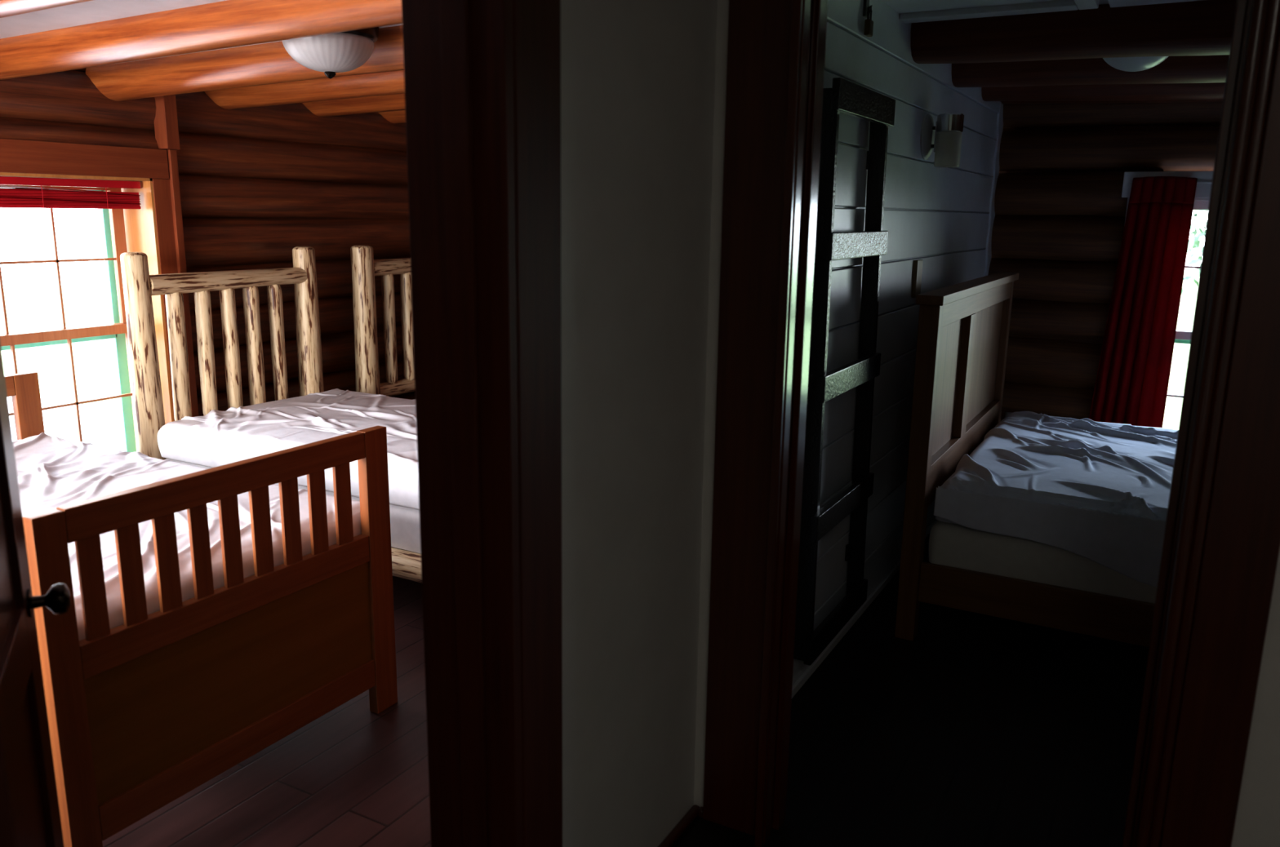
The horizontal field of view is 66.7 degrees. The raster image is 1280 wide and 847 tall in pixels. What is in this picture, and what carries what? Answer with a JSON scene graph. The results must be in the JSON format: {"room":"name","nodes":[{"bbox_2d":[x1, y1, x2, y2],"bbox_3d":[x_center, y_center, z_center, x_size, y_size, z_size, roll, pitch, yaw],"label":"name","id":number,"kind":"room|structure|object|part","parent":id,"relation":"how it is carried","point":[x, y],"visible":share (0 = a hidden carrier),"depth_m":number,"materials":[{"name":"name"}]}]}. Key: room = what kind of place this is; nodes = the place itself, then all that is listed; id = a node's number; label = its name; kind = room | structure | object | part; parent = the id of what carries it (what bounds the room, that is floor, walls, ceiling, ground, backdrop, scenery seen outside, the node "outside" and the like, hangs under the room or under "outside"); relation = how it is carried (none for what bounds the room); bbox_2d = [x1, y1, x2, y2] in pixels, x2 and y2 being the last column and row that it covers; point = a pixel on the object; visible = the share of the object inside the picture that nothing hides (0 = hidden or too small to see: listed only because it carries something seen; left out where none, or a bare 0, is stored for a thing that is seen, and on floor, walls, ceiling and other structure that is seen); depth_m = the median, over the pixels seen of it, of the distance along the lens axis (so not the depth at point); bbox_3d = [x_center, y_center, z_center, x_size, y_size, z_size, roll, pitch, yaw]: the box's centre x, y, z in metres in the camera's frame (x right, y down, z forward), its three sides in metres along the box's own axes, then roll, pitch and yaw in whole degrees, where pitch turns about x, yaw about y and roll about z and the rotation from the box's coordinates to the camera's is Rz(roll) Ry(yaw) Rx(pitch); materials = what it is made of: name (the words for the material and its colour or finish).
{"room":"hallway","nodes":[
{"label":"hallway","id":0,"kind":"room"},
{"bbox_2d":[0,0,402,66],"bbox_3d":[-1.063,-1.494,3.500,3.300,0.273,6.100,8,14,28],"label":"ceiling","id":1,"kind":"structure","parent":0,"point":[94,11],"depth_m":3.10,"materials":[{"name":"white paint"}]},
{"bbox_2d":[0,0,92,17],"bbox_3d":[-1.526,-1.212,2.560,3.046,0.282,0.205,8,14,28],"label":"ceiling beam","id":2,"kind":"structure","parent":1,"relation":"attached to","point":[7,7],"depth_m":2.62,"materials":[{"name":"orange wood"}]},
{"bbox_2d":[0,0,402,79],"bbox_3d":[-1.255,-1.291,3.043,3.046,0.282,0.204,8,14,28],"label":"ceiling beam","id":3,"kind":"structure","parent":1,"relation":"attached to","point":[228,23],"depth_m":3.07,"materials":[{"name":"orange wood"}]},
{"bbox_2d":[85,25,404,101],"bbox_3d":[-0.991,-1.372,3.515,3.045,0.285,0.205,8,14,28],"label":"ceiling beam","id":4,"kind":"structure","parent":1,"relation":"attached to","point":[270,63],"depth_m":3.79,"materials":[{"name":"orange wood"}]},
{"bbox_2d":[204,70,404,109],"bbox_3d":[-0.717,-1.490,3.994,3.046,0.282,0.207,8,14,28],"label":"ceiling beam","id":5,"kind":"structure","parent":1,"relation":"attached to","point":[392,82],"depth_m":4.34,"materials":[{"name":"orange wood"}]},
{"bbox_2d":[281,26,378,78],"bbox_3d":[-1.038,-1.248,3.246,0.330,0.184,0.330,8,14,28],"label":"ceiling light","id":6,"kind":"object","parent":1,"relation":"attached to","point":[331,54],"visible":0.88,"depth_m":3.16,"materials":[{"name":"white glass"}]},
{"bbox_2d":[302,93,405,116],"bbox_3d":[-0.430,-1.607,4.499,3.045,0.273,0.196,8,14,28],"label":"ceiling beam","id":7,"kind":"structure","parent":1,"relation":"attached to","point":[395,102],"depth_m":5.00,"materials":[{"name":"orange wood"}]},
{"bbox_2d":[377,110,405,123],"bbox_3d":[-0.154,-1.724,4.982,3.045,0.277,0.196,8,14,28],"label":"ceiling beam","id":8,"kind":"structure","parent":1,"relation":"attached to","point":[399,116],"depth_m":5.61,"materials":[{"name":"orange wood"}]},
{"bbox_2d":[0,67,415,416],"bbox_3d":[-2.400,-0.618,4.469,0.284,2.362,6.052,8,14,28],"label":"wall","id":9,"kind":"structure","parent":0,"point":[257,184],"depth_m":5.03,"materials":[{"name":"brown wood"}]},
{"bbox_2d":[0,137,177,452],"bbox_3d":[-2.612,-0.310,4.099,0.300,1.705,1.460,8,14,28],"label":"window","id":10,"kind":"structure","parent":9,"relation":"in","point":[148,230],"depth_m":4.43,"materials":[{"name":"brown wood"}]},
{"bbox_3d":[-2.689,-0.676,4.066,0.028,0.695,1.156,8,14,28],"label":"sash","id":11,"kind":"part","parent":10,"relation":"part of","materials":[{"name":"brown wood"}]},
{"bbox_3d":[-2.732,-0.341,4.161,0.025,1.415,1.116,8,14,28],"label":"storm frame","id":12,"kind":"part","parent":10,"relation":"part of","materials":[{"name":"teal paint"}]},
{"bbox_3d":[-2.672,-0.009,4.197,0.028,0.752,1.156,8,14,28],"label":"sash","id":13,"kind":"part","parent":10,"relation":"part of","materials":[{"name":"brown wood"}]},
{"bbox_2d":[0,176,141,208],"bbox_3d":[-2.556,-0.937,3.938,0.062,0.123,1.142,8,14,28],"label":"window blind","id":14,"kind":"object","parent":10,"relation":"attached to","point":[14,197],"visible":1,"depth_m":4.12,"materials":[{"name":"red fabric"}]},
{"bbox_3d":[-2.560,-0.884,3.948,0.050,0.015,1.127,8,14,28],"label":"rail","id":15,"kind":"part","parent":14,"relation":"part of","materials":[{"name":"red plastic"}]},
{"bbox_3d":[-2.574,-0.242,4.092,0.210,1.575,1.460,8,14,28],"label":"frame","id":16,"kind":"part","parent":10,"relation":"part of","materials":[{"name":"brown wood"}]},
{"bbox_2d":[154,94,180,149],"bbox_3d":[-2.156,-1.403,4.418,0.085,0.303,0.064,8,14,28],"label":"trim","id":17,"kind":"structure","parent":9,"relation":"attached to","point":[166,120],"depth_m":4.40,"materials":[{"name":"brown wood"}]},
{"bbox_2d":[165,149,199,417],"bbox_3d":[-2.174,-0.478,4.638,0.060,1.597,0.037,8,14,28],"label":"trim","id":18,"kind":"structure","parent":9,"relation":"attached to","point":[172,161],"depth_m":4.55,"materials":[{"name":"brown wood"}]},
{"bbox_2d":[102,533,1148,846],"bbox_3d":[0.170,1.041,2.749,6.850,0.100,7.700,8,14,28],"label":"floor","id":19,"kind":"structure","parent":0,"point":[977,730],"depth_m":2.84,"materials":[{"name":"brown wood"}]},
{"bbox_2d":[4,371,397,846],"bbox_3d":[-1.827,0.440,3.009,1.836,0.906,1.049,8,14,28],"label":"wooden bed","id":20,"kind":"object","parent":19,"relation":"on","point":[145,711],"visible":0.91,"depth_m":2.46,"materials":[{"name":"orange wood"}]},
{"bbox_3d":[-2.612,-0.066,3.336,0.034,0.077,0.887,8,14,28],"label":"rail","id":21,"kind":"part","parent":20,"relation":"part of","materials":[{"name":"orange wood"}]},
{"bbox_3d":[-2.381,0.250,3.843,0.036,0.906,0.090,8,14,28],"label":"post","id":22,"kind":"part","parent":20,"relation":"part of","materials":[{"name":"orange wood"}]},
{"bbox_3d":[-1.276,0.633,2.166,0.036,0.903,0.070,8,14,28],"label":"post","id":23,"kind":"part","parent":20,"relation":"part of","materials":[{"name":"orange wood"}]},
{"bbox_3d":[-1.038,0.142,2.489,0.034,0.077,0.887,8,14,28],"label":"rail","id":24,"kind":"part","parent":20,"relation":"part of","materials":[{"name":"orange wood"}]},
{"bbox_3d":[-1.043,0.454,2.557,0.032,0.082,0.887,8,14,28],"label":"rail","id":25,"kind":"part","parent":20,"relation":"part of","materials":[{"name":"orange wood"}]},
{"bbox_3d":[-1.045,0.651,2.599,0.010,0.330,0.905,8,14,28],"label":"panel","id":26,"kind":"part","parent":20,"relation":"part of","materials":[{"name":"brown wood"}]},
{"bbox_3d":[-1.049,0.850,2.643,0.032,0.087,0.887,8,14,28],"label":"rail","id":27,"kind":"part","parent":20,"relation":"part of","materials":[{"name":"orange wood"}]},
{"bbox_3d":[-0.807,0.458,2.996,0.036,0.906,0.090,8,14,28],"label":"post","id":28,"kind":"part","parent":20,"relation":"part of","materials":[{"name":"orange wood"}]},
{"bbox_3d":[-1.830,0.460,3.013,1.740,0.132,0.972,8,14,28],"label":"box spring","id":29,"kind":"object","parent":20,"relation":"on","visible":0},
{"bbox_2d":[13,432,361,640],"bbox_3d":[-1.819,0.292,2.991,1.768,0.197,1.072,8,14,28],"label":"mattress","id":30,"kind":"object","parent":29,"relation":"on","point":[53,473],"visible":0.43,"depth_m":2.94,"materials":[{"name":"white fabric"}]},
{"bbox_2d":[120,246,422,583],"bbox_3d":[-1.116,-0.059,4.310,2.114,1.348,1.137,8,14,28],"label":"bed","id":31,"kind":"object","parent":19,"relation":"on","point":[139,286],"visible":0.47,"depth_m":4.57,"materials":[{"name":"brown wood"}]},
{"bbox_3d":[-2.209,-0.087,4.370,0.127,1.345,0.128,8,14,28],"label":"post","id":32,"kind":"part","parent":31,"relation":"part of","materials":[{"name":"brown wood"}]},
{"bbox_3d":[-1.963,-0.687,4.661,0.092,0.092,0.870,8,14,28],"label":"head rail","id":33,"kind":"part","parent":31,"relation":"part of","materials":[{"name":"brown wood"}]},
{"bbox_2d":[165,458,421,554],"bbox_3d":[-1.113,0.246,4.398,1.849,0.170,1.055,8,14,28],"label":"box spring","id":34,"kind":"object","parent":31,"relation":"on","point":[405,529],"visible":0.03,"depth_m":3.70,"materials":[{"name":"white fabric"}]},
{"bbox_2d":[157,388,419,510],"bbox_3d":[-1.100,0.064,4.356,1.877,0.192,1.088,8,14,28],"label":"mattress","id":35,"kind":"object","parent":34,"relation":"on","point":[216,438],"visible":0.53,"depth_m":4.22,"materials":[{"name":"white fabric"}]},
{"bbox_3d":[-1.750,-0.258,5.178,0.141,1.348,0.139,8,14,28],"label":"post","id":36,"kind":"part","parent":31,"relation":"part of","materials":[{"name":"brown wood"}]},
{"bbox_3d":[-1.369,0.476,3.967,1.980,0.108,0.108,8,14,28],"label":"rail","id":37,"kind":"part","parent":31,"relation":"part of","materials":[{"name":"brown wood"}]},
{"bbox_2d":[350,244,415,396],"bbox_3d":[-0.456,-0.303,5.477,2.120,1.348,1.142,8,14,28],"label":"headboard","id":38,"kind":"object","parent":19,"relation":"on","point":[364,268],"visible":0.26,"depth_m":5.52,"materials":[{"name":"brown wood"}]},
{"bbox_3d":[-1.551,-0.331,5.534,0.145,1.345,0.146,8,14,28],"label":"post","id":39,"kind":"part","parent":38,"relation":"part of","materials":[{"name":"brown wood"}]},
{"bbox_3d":[-1.302,-0.948,5.823,0.092,0.093,0.880,8,14,28],"label":"head rail","id":40,"kind":"part","parent":38,"relation":"part of","materials":[{"name":"brown wood"}]},
{"bbox_3d":[-1.321,-0.257,5.979,0.087,0.090,0.880,8,14,28],"label":"rail","id":41,"kind":"part","parent":38,"relation":"part of","materials":[{"name":"brown wood"}]},
{"bbox_2d":[894,271,1154,647],"bbox_3d":[2.294,0.152,3.727,2.140,1.284,1.710,8,14,28],"label":"bed","id":42,"kind":"object","parent":19,"relation":"on","point":[964,327],"visible":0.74,"depth_m":3.56,"materials":[{"name":"brown wood"}]},
{"bbox_3d":[1.013,0.192,3.537,0.070,1.250,0.070,8,14,28],"label":"post","id":43,"kind":"part","parent":42,"relation":"part of","materials":[{"name":"brown wood"}]},
{"bbox_3d":[1.407,0.096,4.217,0.038,0.160,1.510,8,14,28],"label":"rail","id":44,"kind":"part","parent":42,"relation":"part of","materials":[{"name":"brown wood"}]},
{"bbox_3d":[1.398,-0.231,4.153,0.010,0.525,1.530,8,14,28],"label":"panel","id":45,"kind":"part","parent":42,"relation":"part of","materials":[{"name":"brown wood"}]},
{"bbox_3d":[1.416,-0.517,4.083,0.038,0.085,1.510,8,14,28],"label":"rail","id":46,"kind":"part","parent":42,"relation":"part of","materials":[{"name":"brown wood"}]},
{"bbox_3d":[1.778,-0.091,4.890,0.070,1.250,0.070,8,14,28],"label":"post","id":47,"kind":"part","parent":42,"relation":"part of","materials":[{"name":"brown wood"}]},
{"bbox_3d":[1.910,0.701,3.139,1.992,0.150,0.026,8,14,28],"label":"rail","id":48,"kind":"part","parent":42,"relation":"part of","materials":[{"name":"brown wood"}]},
{"bbox_2d":[928,520,1156,604],"bbox_3d":[2.294,0.416,3.781,1.977,0.155,1.549,8,14,28],"label":"box spring","id":49,"kind":"object","parent":42,"relation":"on","point":[950,544],"visible":0.16,"depth_m":3.43,"materials":[{"name":"white fabric"}]},
{"bbox_2d":[935,484,955,524],"bbox_3d":[2.298,0.263,3.750,1.961,0.146,1.518,8,14,28],"label":"mattress","id":50,"kind":"object","parent":49,"relation":"on","point":[940,519],"visible":0.12,"depth_m":3.56,"materials":[{"name":"white fabric"}]},
{"bbox_2d":[933,411,1177,587],"bbox_3d":[2.299,0.310,3.747,1.958,0.362,1.557,8,14,28],"label":"sheet","id":51,"kind":"object","parent":42,"relation":"on","point":[1098,492],"visible":0.66,"depth_m":3.50,"materials":[{"name":"white fabric"}]},
{"bbox_2d":[560,0,717,846],"bbox_3d":[-0.813,0.126,0.776,0.180,2.500,3.695,8,14,28],"label":"wall","id":52,"kind":"structure","parent":0,"point":[637,77],"depth_m":2.04,"materials":[{"name":"white paint"}]},
{"bbox_2d":[0,341,71,846],"bbox_3d":[-0.957,0.225,1.456,0.103,1.988,0.821,-5,14,-26],"label":"door","id":53,"kind":"structure","parent":52,"relation":"in","point":[24,731],"depth_m":1.72,"materials":[{"name":"brown wood"}]},
{"bbox_3d":[-0.987,0.185,1.432,0.012,1.670,0.610,-5,14,-26],"label":"panel","id":54,"kind":"part","parent":53,"relation":"part of","materials":[{"name":"brown wood"}]},
{"bbox_3d":[-1.097,0.329,1.808,0.067,0.060,0.060,-5,14,-26],"label":"handle","id":55,"kind":"part","parent":53,"relation":"part of","materials":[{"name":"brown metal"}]},
{"bbox_2d":[0,0,562,846],"bbox_3d":[-0.507,0.182,1.338,0.208,2.160,1.134,8,14,28],"label":"door frame","id":56,"kind":"structure","parent":52,"relation":"attached to","point":[482,77],"depth_m":1.66,"materials":[{"name":"brown wood"}]},
{"bbox_2d":[657,804,699,846],"bbox_3d":[-0.008,1.076,2.291,0.022,0.022,0.661,8,14,28],"label":"baseboard","id":57,"kind":"structure","parent":52,"relation":"attached to","point":[691,815],"depth_m":2.48,"materials":[{"name":"brown wood"}]},
{"bbox_2d":[697,807,702,817],"bbox_3d":[0.162,1.021,2.556,0.017,0.022,0.022,8,14,28],"label":"baseboard","id":58,"kind":"structure","parent":52,"relation":"attached to","point":[700,809],"depth_m":2.55,"materials":[{"name":"brown wood"}]},
{"bbox_2d":[791,0,1000,686],"bbox_3d":[0.983,-0.488,3.955,0.184,2.400,3.700,8,14,28],"label":"wall","id":59,"kind":"structure","parent":0,"point":[939,217],"depth_m":3.75,"materials":[{"name":"white paint"}]},
{"bbox_2d":[793,77,895,666],"bbox_3d":[0.665,-0.147,3.175,0.088,1.785,0.677,8,14,28],"label":"ladder","id":60,"kind":"object","parent":59,"relation":"attached to","point":[845,96],"visible":0.96,"depth_m":3.08,"materials":[{"name":"black paint"}]},
{"bbox_3d":[0.534,-0.092,2.962,0.056,1.765,0.053,8,14,28],"label":"rail","id":61,"kind":"part","parent":60,"relation":"part of","materials":[{"name":"black paint"}]},
{"bbox_3d":[0.797,-0.190,3.428,0.056,1.765,0.100,8,14,28],"label":"rail","id":62,"kind":"part","parent":60,"relation":"part of","materials":[{"name":"black paint"}]},
{"bbox_2d":[791,519,937,698],"bbox_3d":[1.054,0.678,4.176,0.014,0.030,3.550,8,14,28],"label":"baseboard","id":63,"kind":"structure","parent":59,"relation":"attached to","point":[811,669],"depth_m":3.67,"materials":[{"name":"white paint"}]},
{"bbox_2d":[862,0,873,36],"bbox_3d":[0.711,-1.271,3.035,0.027,0.117,0.042,8,14,28],"label":"padlock","id":64,"kind":"object","parent":59,"relation":"attached to","point":[867,9],"visible":1,"depth_m":3.02,"materials":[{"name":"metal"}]},
{"bbox_2d":[911,259,923,297],"bbox_3d":[1.149,-0.602,4.036,0.019,0.152,0.090,8,14,28],"label":"cleat","id":65,"kind":"object","parent":59,"relation":"attached to","point":[917,264],"visible":0.81,"depth_m":4.01,"materials":[{"name":"black wood"}]},
{"bbox_2d":[920,113,964,167],"bbox_3d":[1.213,-1.134,3.888,0.143,0.208,0.180,8,14,28],"label":"wall lamp","id":66,"kind":"object","parent":59,"relation":"attached to","point":[947,137],"visible":1,"depth_m":3.85,"materials":[{"name":"silver metal"}]},
{"bbox_3d":[1.162,-1.154,3.913,0.027,0.180,0.180,8,14,28],"label":"plate","id":67,"kind":"part","parent":66,"relation":"part of","materials":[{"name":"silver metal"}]},
{"bbox_3d":[1.230,-1.094,3.887,0.098,0.132,0.098,8,14,28],"label":"lamp shade","id":68,"kind":"part","parent":66,"relation":"part of","materials":[{"name":"white glass"}]},
{"bbox_2d":[693,0,1279,846],"bbox_3d":[1.614,-0.014,1.586,3.272,2.500,0.095,8,14,28],"label":"wall","id":69,"kind":"structure","parent":0,"point":[1257,823],"depth_m":2.17,"materials":[{"name":"white paint"}]},
{"bbox_2d":[702,0,1279,846],"bbox_3d":[0.702,0.039,2.079,1.150,2.160,0.154,8,14,28],"label":"door frame","id":70,"kind":"structure","parent":69,"relation":"attached to","point":[1220,549],"depth_m":2.01,"materials":[{"name":"brown wood"}]},
{"bbox_2d":[1098,0,1108,4],"bbox_3d":[2.542,-1.416,3.048,3.550,0.155,3.810,8,14,28],"label":"ceiling","id":71,"kind":"structure","parent":0,"point":[1101,2],"depth_m":3.19,"materials":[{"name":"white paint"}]},
{"bbox_2d":[880,0,1202,23],"bbox_3d":[1.483,-1.226,2.525,1.866,0.035,1.200,8,14,28],"label":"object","id":72,"kind":"structure","parent":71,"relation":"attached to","point":[909,11],"depth_m":3.21,"materials":[{"name":"white paint"}]},
{"bbox_3d":[0.905,-1.306,2.812,0.566,0.013,1.000,8,14,28],"label":"panel","id":73,"kind":"part","parent":72,"relation":"part of","materials":[{"name":"white paint"}]},
{"bbox_3d":[0.931,-1.294,2.799,0.626,0.035,1.160,8,14,28],"label":"frame","id":74,"kind":"part","parent":72,"relation":"part of","materials":[{"name":"white paint"}]},
{"bbox_3d":[1.770,-1.192,2.369,1.210,0.028,1.200,8,14,28],"label":"frame","id":75,"kind":"part","parent":72,"relation":"part of","materials":[{"name":"white paint"}]},
{"bbox_2d":[911,0,1236,63],"bbox_3d":[2.417,-1.247,2.880,3.172,0.224,0.228,8,14,28],"label":"ceiling beam","id":76,"kind":"structure","parent":71,"relation":"attached to","point":[1204,27],"depth_m":3.28,"materials":[{"name":"brown wood"}]},
{"bbox_2d":[951,54,1229,87],"bbox_3d":[2.761,-1.371,3.489,3.172,0.230,0.228,8,14,28],"label":"ceiling beam","id":77,"kind":"structure","parent":71,"relation":"attached to","point":[1183,68],"depth_m":3.94,"materials":[{"name":"brown wood"}]},
{"bbox_2d":[981,82,1225,101],"bbox_3d":[3.095,-1.500,4.078,3.172,0.223,0.231,8,14,28],"label":"ceiling beam","id":78,"kind":"structure","parent":71,"relation":"attached to","point":[1212,91],"depth_m":4.51,"materials":[{"name":"brown wood"}]},
{"bbox_2d":[1000,98,1222,103],"bbox_3d":[3.342,-1.607,4.511,3.172,0.182,0.224,8,14,28],"label":"ceiling beam","id":79,"kind":"structure","parent":71,"relation":"attached to","point":[1213,100],"depth_m":4.97,"materials":[{"name":"brown wood"}]},
{"bbox_2d":[1102,56,1168,71],"bbox_3d":[1.820,-1.377,3.564,0.280,0.163,0.280,8,14,28],"label":"ceiling light","id":80,"kind":"object","parent":71,"relation":"attached to","point":[1140,63],"visible":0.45,"depth_m":3.53,"materials":[{"name":"white glass"}]},
{"bbox_2d":[988,102,1222,421],"bbox_3d":[3.438,-0.598,4.862,3.505,2.334,0.313,8,14,28],"label":"wall","id":81,"kind":"structure","parent":0,"point":[1049,229],"depth_m":5.28,"materials":[{"name":"brown wood"}]},
{"bbox_2d":[983,102,1003,276],"bbox_3d":[1.944,-0.707,5.493,0.010,2.200,0.155,8,14,28],"label":"trim","id":82,"kind":"structure","parent":81,"relation":"attached to","point":[1000,115],"depth_m":5.34,"materials":[{"name":"white wood"}]},
{"bbox_2d":[1121,171,1213,397],"bbox_3d":[3.200,-0.448,4.933,1.510,1.610,0.210,8,14,28],"label":"window","id":83,"kind":"structure","parent":81,"relation":"in","point":[1202,193],"depth_m":5.00,"materials":[{"name":"white paint"}]},
{"bbox_3d":[3.199,-0.384,4.947,1.510,1.480,0.210,8,14,28],"label":"frame","id":84,"kind":"part","parent":83,"relation":"part of","materials":[{"name":"white paint"}]},
{"bbox_2d":[1128,180,1212,184],"bbox_3d":[3.114,-1.174,4.733,1.320,0.022,0.027,8,14,28],"label":"curtain rod","id":85,"kind":"object","parent":83,"relation":"attached to","point":[1130,181],"visible":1,"depth_m":4.88,"materials":[{"name":"white paint"}]},
{"bbox_2d":[1088,176,1197,427],"bbox_3d":[2.612,-0.558,5.104,0.376,1.435,0.061,7,14,27],"label":"curtain","id":86,"kind":"object","parent":85,"relation":"hanging from","point":[1132,380],"visible":0.89,"depth_m":5.07,"materials":[{"name":"red fabric"}]},
{"bbox_3d":[3.111,-1.172,4.728,1.320,0.012,0.012,8,14,28],"label":"rod","id":87,"kind":"part","parent":85,"relation":"part of","materials":[{"name":"white paint"}]},
{"bbox_3d":[3.200,-0.131,5.011,1.106,0.637,0.028,8,14,28],"label":"sash","id":88,"kind":"part","parent":83,"relation":"part of","materials":[{"name":"white paint"}]},
{"bbox_3d":[3.240,-0.477,5.001,1.066,1.320,0.025,8,14,28],"label":"storm frame","id":89,"kind":"part","parent":83,"relation":"part of","materials":[{"name":"green paint"}]},
{"bbox_3d":[3.224,-0.753,4.902,1.106,0.715,0.028,8,14,28],"label":"sash","id":90,"kind":"part","parent":83,"relation":"part of","materials":[{"name":"white paint"}]},
{"label":"outside","id":91,"kind":"structure","parent":0,"visible":0},
{"bbox_2d":[7,396,124,451],"bbox_3d":[-4.658,3.763,-7.730,50.000,0.100,30.900,8,14,28],"label":"yard","id":92,"kind":"structure","parent":91,"point":[101,427],"depth_m":9.24,"materials":[{"name":"white"}]},
{"bbox_2d":[0,271,1199,430],"bbox_3d":[12.519,-2.638,22.613,50.000,0.001,40.000,8,14,28],"label":"grass","id":93,"kind":"structure","parent":92,"relation":"on","point":[33,308],"depth_m":14.18,"materials":[{"name":"white"}]},
{"bbox_2d":[1183,271,1193,279],"bbox_3d":[7.029,-4.413,15.482,3.614,6.342,3.592,8,14,28],"label":"tree","id":94,"kind":"object","parent":93,"relation":"on","point":[1187,277],"visible":0.02,"depth_m":15.14,"materials":[{"name":"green plant"}]},
{"bbox_2d":[1181,212,1206,295],"bbox_3d":[7.611,-3.612,12.479,2.805,6.072,2.907,8,14,28],"label":"tree","id":95,"kind":"object","parent":93,"relation":"on","point":[1195,242],"visible":0.02,"depth_m":12.27,"materials":[{"name":"green plant"}]}
]}

